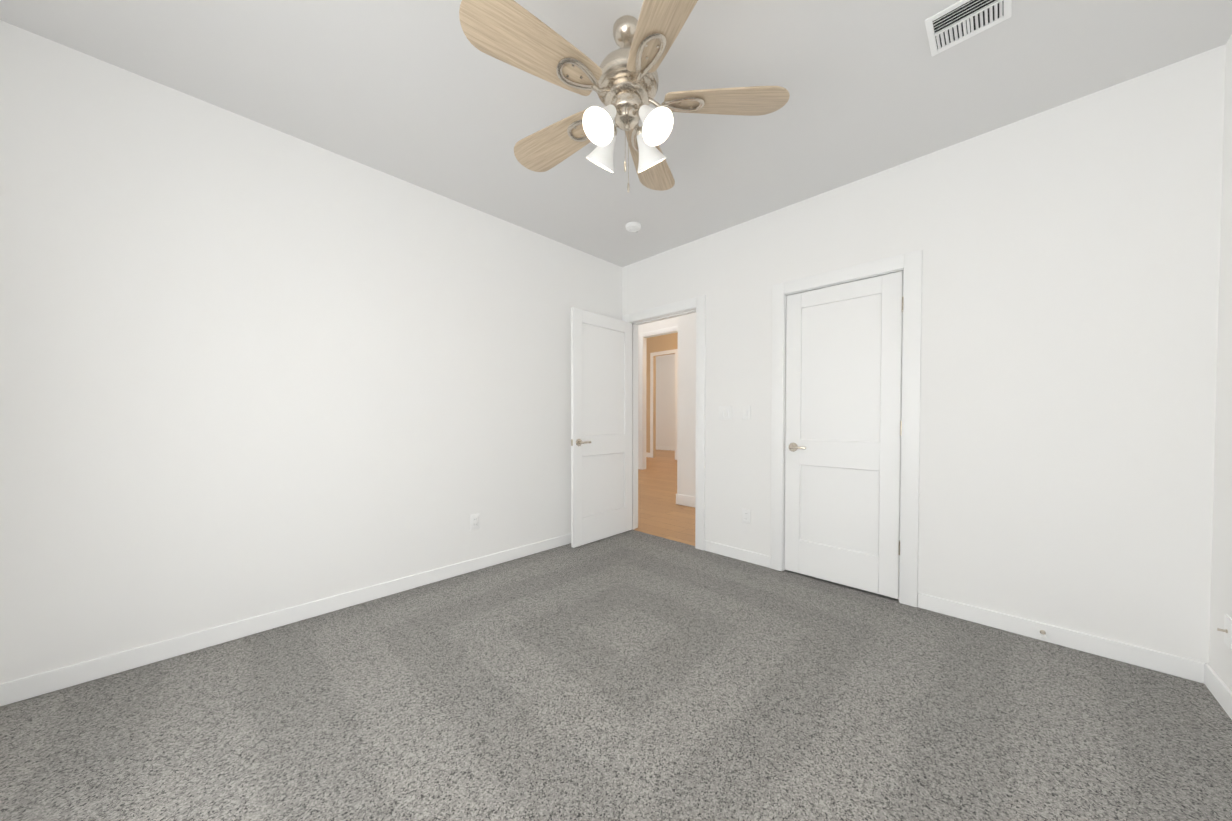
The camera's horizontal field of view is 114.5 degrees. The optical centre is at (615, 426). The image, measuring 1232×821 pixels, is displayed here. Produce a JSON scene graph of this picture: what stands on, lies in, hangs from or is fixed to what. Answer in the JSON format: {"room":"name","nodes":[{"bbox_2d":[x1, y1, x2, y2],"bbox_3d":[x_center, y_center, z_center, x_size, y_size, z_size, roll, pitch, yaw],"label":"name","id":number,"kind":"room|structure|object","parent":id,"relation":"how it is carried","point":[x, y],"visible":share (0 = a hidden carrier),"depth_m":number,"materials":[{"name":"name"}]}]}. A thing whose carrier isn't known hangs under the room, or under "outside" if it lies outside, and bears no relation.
{"room":"empty bedroom","nodes":[
{"label":"empty bedroom","id":0,"kind":"room"},
{"bbox_2d":[0,20,621,683],"bbox_3d":[-1.256,-0.269,2.887,0.120,2.730,3.893,1,1,44],"label":"wall","id":1,"kind":"structure","parent":0,"point":[250,368],"depth_m":2.06,"materials":[{"name":"white paint"}]},
{"bbox_2d":[0,533,570,706],"bbox_3d":[-1.208,1.052,2.864,0.013,0.090,3.653,1,1,44],"label":"baseboard","id":2,"kind":"structure","parent":1,"relation":"attached to","point":[21,689],"depth_m":2.05,"materials":[{"name":"white paint"}]},
{"bbox_2d":[471,514,479,529],"bbox_3d":[-1.071,0.724,3.008,0.018,0.115,0.070,1,1,44],"label":"electrical outlet","id":3,"kind":"object","parent":1,"relation":"attached to","point":[475,521],"visible":1,"depth_m":3.00,"materials":[{"name":"white plastic"}]},
{"bbox_2d":[0,530,1231,820],"bbox_3d":[0.302,1.139,1.911,3.748,0.050,4.643,1,1,44],"label":"floor carpet","id":4,"kind":"object","parent":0,"point":[632,676],"visible":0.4,"depth_m":1.53,"materials":[{"name":"grey carpet"}]},
{"bbox_2d":[0,0,1231,266],"bbox_3d":[0.319,-1.665,1.877,3.748,0.100,4.693,1,1,44],"label":"ceiling","id":5,"kind":"structure","parent":0,"point":[424,94],"depth_m":1.85,"materials":[{"name":"white paint"}]},
{"bbox_2d":[459,0,789,192],"bbox_3d":[0.007,-1.266,1.613,1.229,0.690,1.236,1,1,44],"label":"ceiling fan","id":6,"kind":"object","parent":5,"relation":"hanging from","point":[622,81],"visible":1,"depth_m":1.52,"materials":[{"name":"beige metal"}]},
{"bbox_2d":[625,222,640,231],"bbox_3d":[0.141,-1.621,3.233,0.128,0.040,0.128,1,1,44],"label":"smoke detector","id":7,"kind":"object","parent":5,"relation":"attached to","point":[633,226],"visible":1,"depth_m":3.20,"materials":[{"name":"white plastic"}]},
{"bbox_2d":[925,0,1011,55],"bbox_3d":[1.385,-1.605,1.560,0.245,0.010,0.215,1,1,44],"label":"ceiling vent","id":8,"kind":"object","parent":5,"relation":"in","point":[955,24],"visible":1,"depth_m":1.57,"materials":[{"name":"white plastic"}]},
{"bbox_2d":[646,332,677,457],"bbox_3d":[1.943,-1.005,11.043,8.000,3.900,0.120,1,1,44],"label":"wall","id":9,"kind":"structure","parent":0,"point":[664,400],"depth_m":11.54,"materials":[{"name":"beige paint"}]},
{"bbox_2d":[638,326,694,506],"bbox_3d":[2.317,-0.561,8.146,12.400,3.120,8.627,1,1,44],"label":"trim","id":10,"kind":"structure","parent":9,"relation":"attached to","point":[686,500],"depth_m":9.03,"materials":[{"name":"white paint"}]},
{"bbox_2d":[633,450,694,545],"bbox_3d":[2.461,1.022,8.394,12.500,0.046,9.312,1,1,44],"label":"floor","id":11,"kind":"structure","parent":0,"point":[662,513],"depth_m":5.29,"materials":[{"name":"brown wood"}]},
{"bbox_2d":[622,44,1225,663],"bbox_3d":[-1.277,-0.903,5.536,10.890,3.900,0.121,1,1,44],"label":"wall","id":12,"kind":"structure","parent":0,"point":[1070,280],"depth_m":2.05,"materials":[{"name":"white paint"}]},
{"bbox_2d":[571,307,631,547],"bbox_3d":[-0.109,0.011,3.770,0.150,2.114,0.805,1,1,44],"label":"entry door","id":13,"kind":"structure","parent":12,"relation":"in","point":[601,426],"depth_m":3.73,"materials":[{"name":"white paint"}]},
{"bbox_2d":[622,295,705,549],"bbox_3d":[0.470,-0.033,3.841,0.986,2.223,0.156,1,1,44],"label":"trim","id":14,"kind":"structure","parent":12,"relation":"attached to","point":[697,305],"depth_m":3.50,"materials":[{"name":"white paint"}]},
{"bbox_2d":[719,406,730,419],"bbox_3d":[0.910,-0.112,3.315,0.116,0.115,0.014,1,1,44],"label":"double light switch","id":15,"kind":"object","parent":12,"relation":"attached to","point":[724,412],"visible":1,"depth_m":3.31,"materials":[{"name":"white plastic"}]},
{"bbox_2d":[704,540,770,567],"bbox_3d":[0.986,1.044,3.262,0.587,0.090,0.013,1,1,44],"label":"baseboard","id":16,"kind":"structure","parent":12,"relation":"attached to","point":[740,554],"depth_m":3.24,"materials":[{"name":"white paint"}]},
{"bbox_2d":[742,509,750,523],"bbox_3d":[1.053,0.726,3.199,0.070,0.115,0.018,1,1,44],"label":"electrical outlet","id":17,"kind":"object","parent":12,"relation":"attached to","point":[746,513],"visible":1,"depth_m":3.19,"materials":[{"name":"white plastic"}]},
{"bbox_2d":[742,406,750,419],"bbox_3d":[1.046,-0.109,3.182,0.070,0.115,0.014,1,1,44],"label":"light switch","id":18,"kind":"object","parent":12,"relation":"attached to","point":[746,412],"visible":1,"depth_m":3.18,"materials":[{"name":"white plastic"}]},
{"bbox_2d":[784,271,903,598],"bbox_3d":[1.540,0.058,2.735,0.726,2.059,0.147,1,1,44],"label":"closet door","id":19,"kind":"structure","parent":12,"relation":"in","point":[843,421],"depth_m":2.70,"materials":[{"name":"white paint"}]},
{"bbox_2d":[770,249,921,606],"bbox_3d":[1.560,0.015,2.761,0.906,2.168,0.139,1,1,44],"label":"trim","id":20,"kind":"structure","parent":12,"relation":"attached to","point":[909,264],"depth_m":2.46,"materials":[{"name":"white paint"}]},
{"bbox_2d":[917,592,1195,680],"bbox_3d":[2.194,1.066,2.078,0.981,0.090,0.013,1,1,44],"label":"baseboard","id":21,"kind":"structure","parent":12,"relation":"attached to","point":[1178,666],"depth_m":1.99,"materials":[{"name":"white paint"}]},
{"bbox_2d":[1040,630,1046,638],"bbox_3d":[2.187,1.067,2.027,0.021,0.022,0.074,1,1,44],"label":"door stop","id":22,"kind":"object","parent":21,"relation":"attached to","point":[1043,633],"visible":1,"depth_m":2.03,"materials":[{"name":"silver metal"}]},
{"bbox_2d":[1209,35,1231,691],"bbox_3d":[1.335,-0.222,0.348,0.120,2.730,3.893,1,1,44],"label":"wall","id":23,"kind":"structure","parent":0,"point":[1220,657],"depth_m":1.64,"materials":[{"name":"white paint"}]},
{"bbox_2d":[1196,661,1231,719],"bbox_3d":[1.287,1.097,0.419,0.013,0.090,3.653,1,1,44],"label":"baseboard","id":24,"kind":"structure","parent":23,"relation":"attached to","point":[1205,674],"depth_m":1.63,"materials":[{"name":"white paint"}]},
{"bbox_2d":[1217,614,1231,649],"bbox_3d":[2.412,0.811,1.571,0.029,0.115,0.070,1,1,44],"label":"outlet","id":25,"kind":"object","parent":23,"relation":"attached to","point":[1227,630],"visible":0.98,"depth_m":1.56,"materials":[{"name":"white plastic"}]}
]}

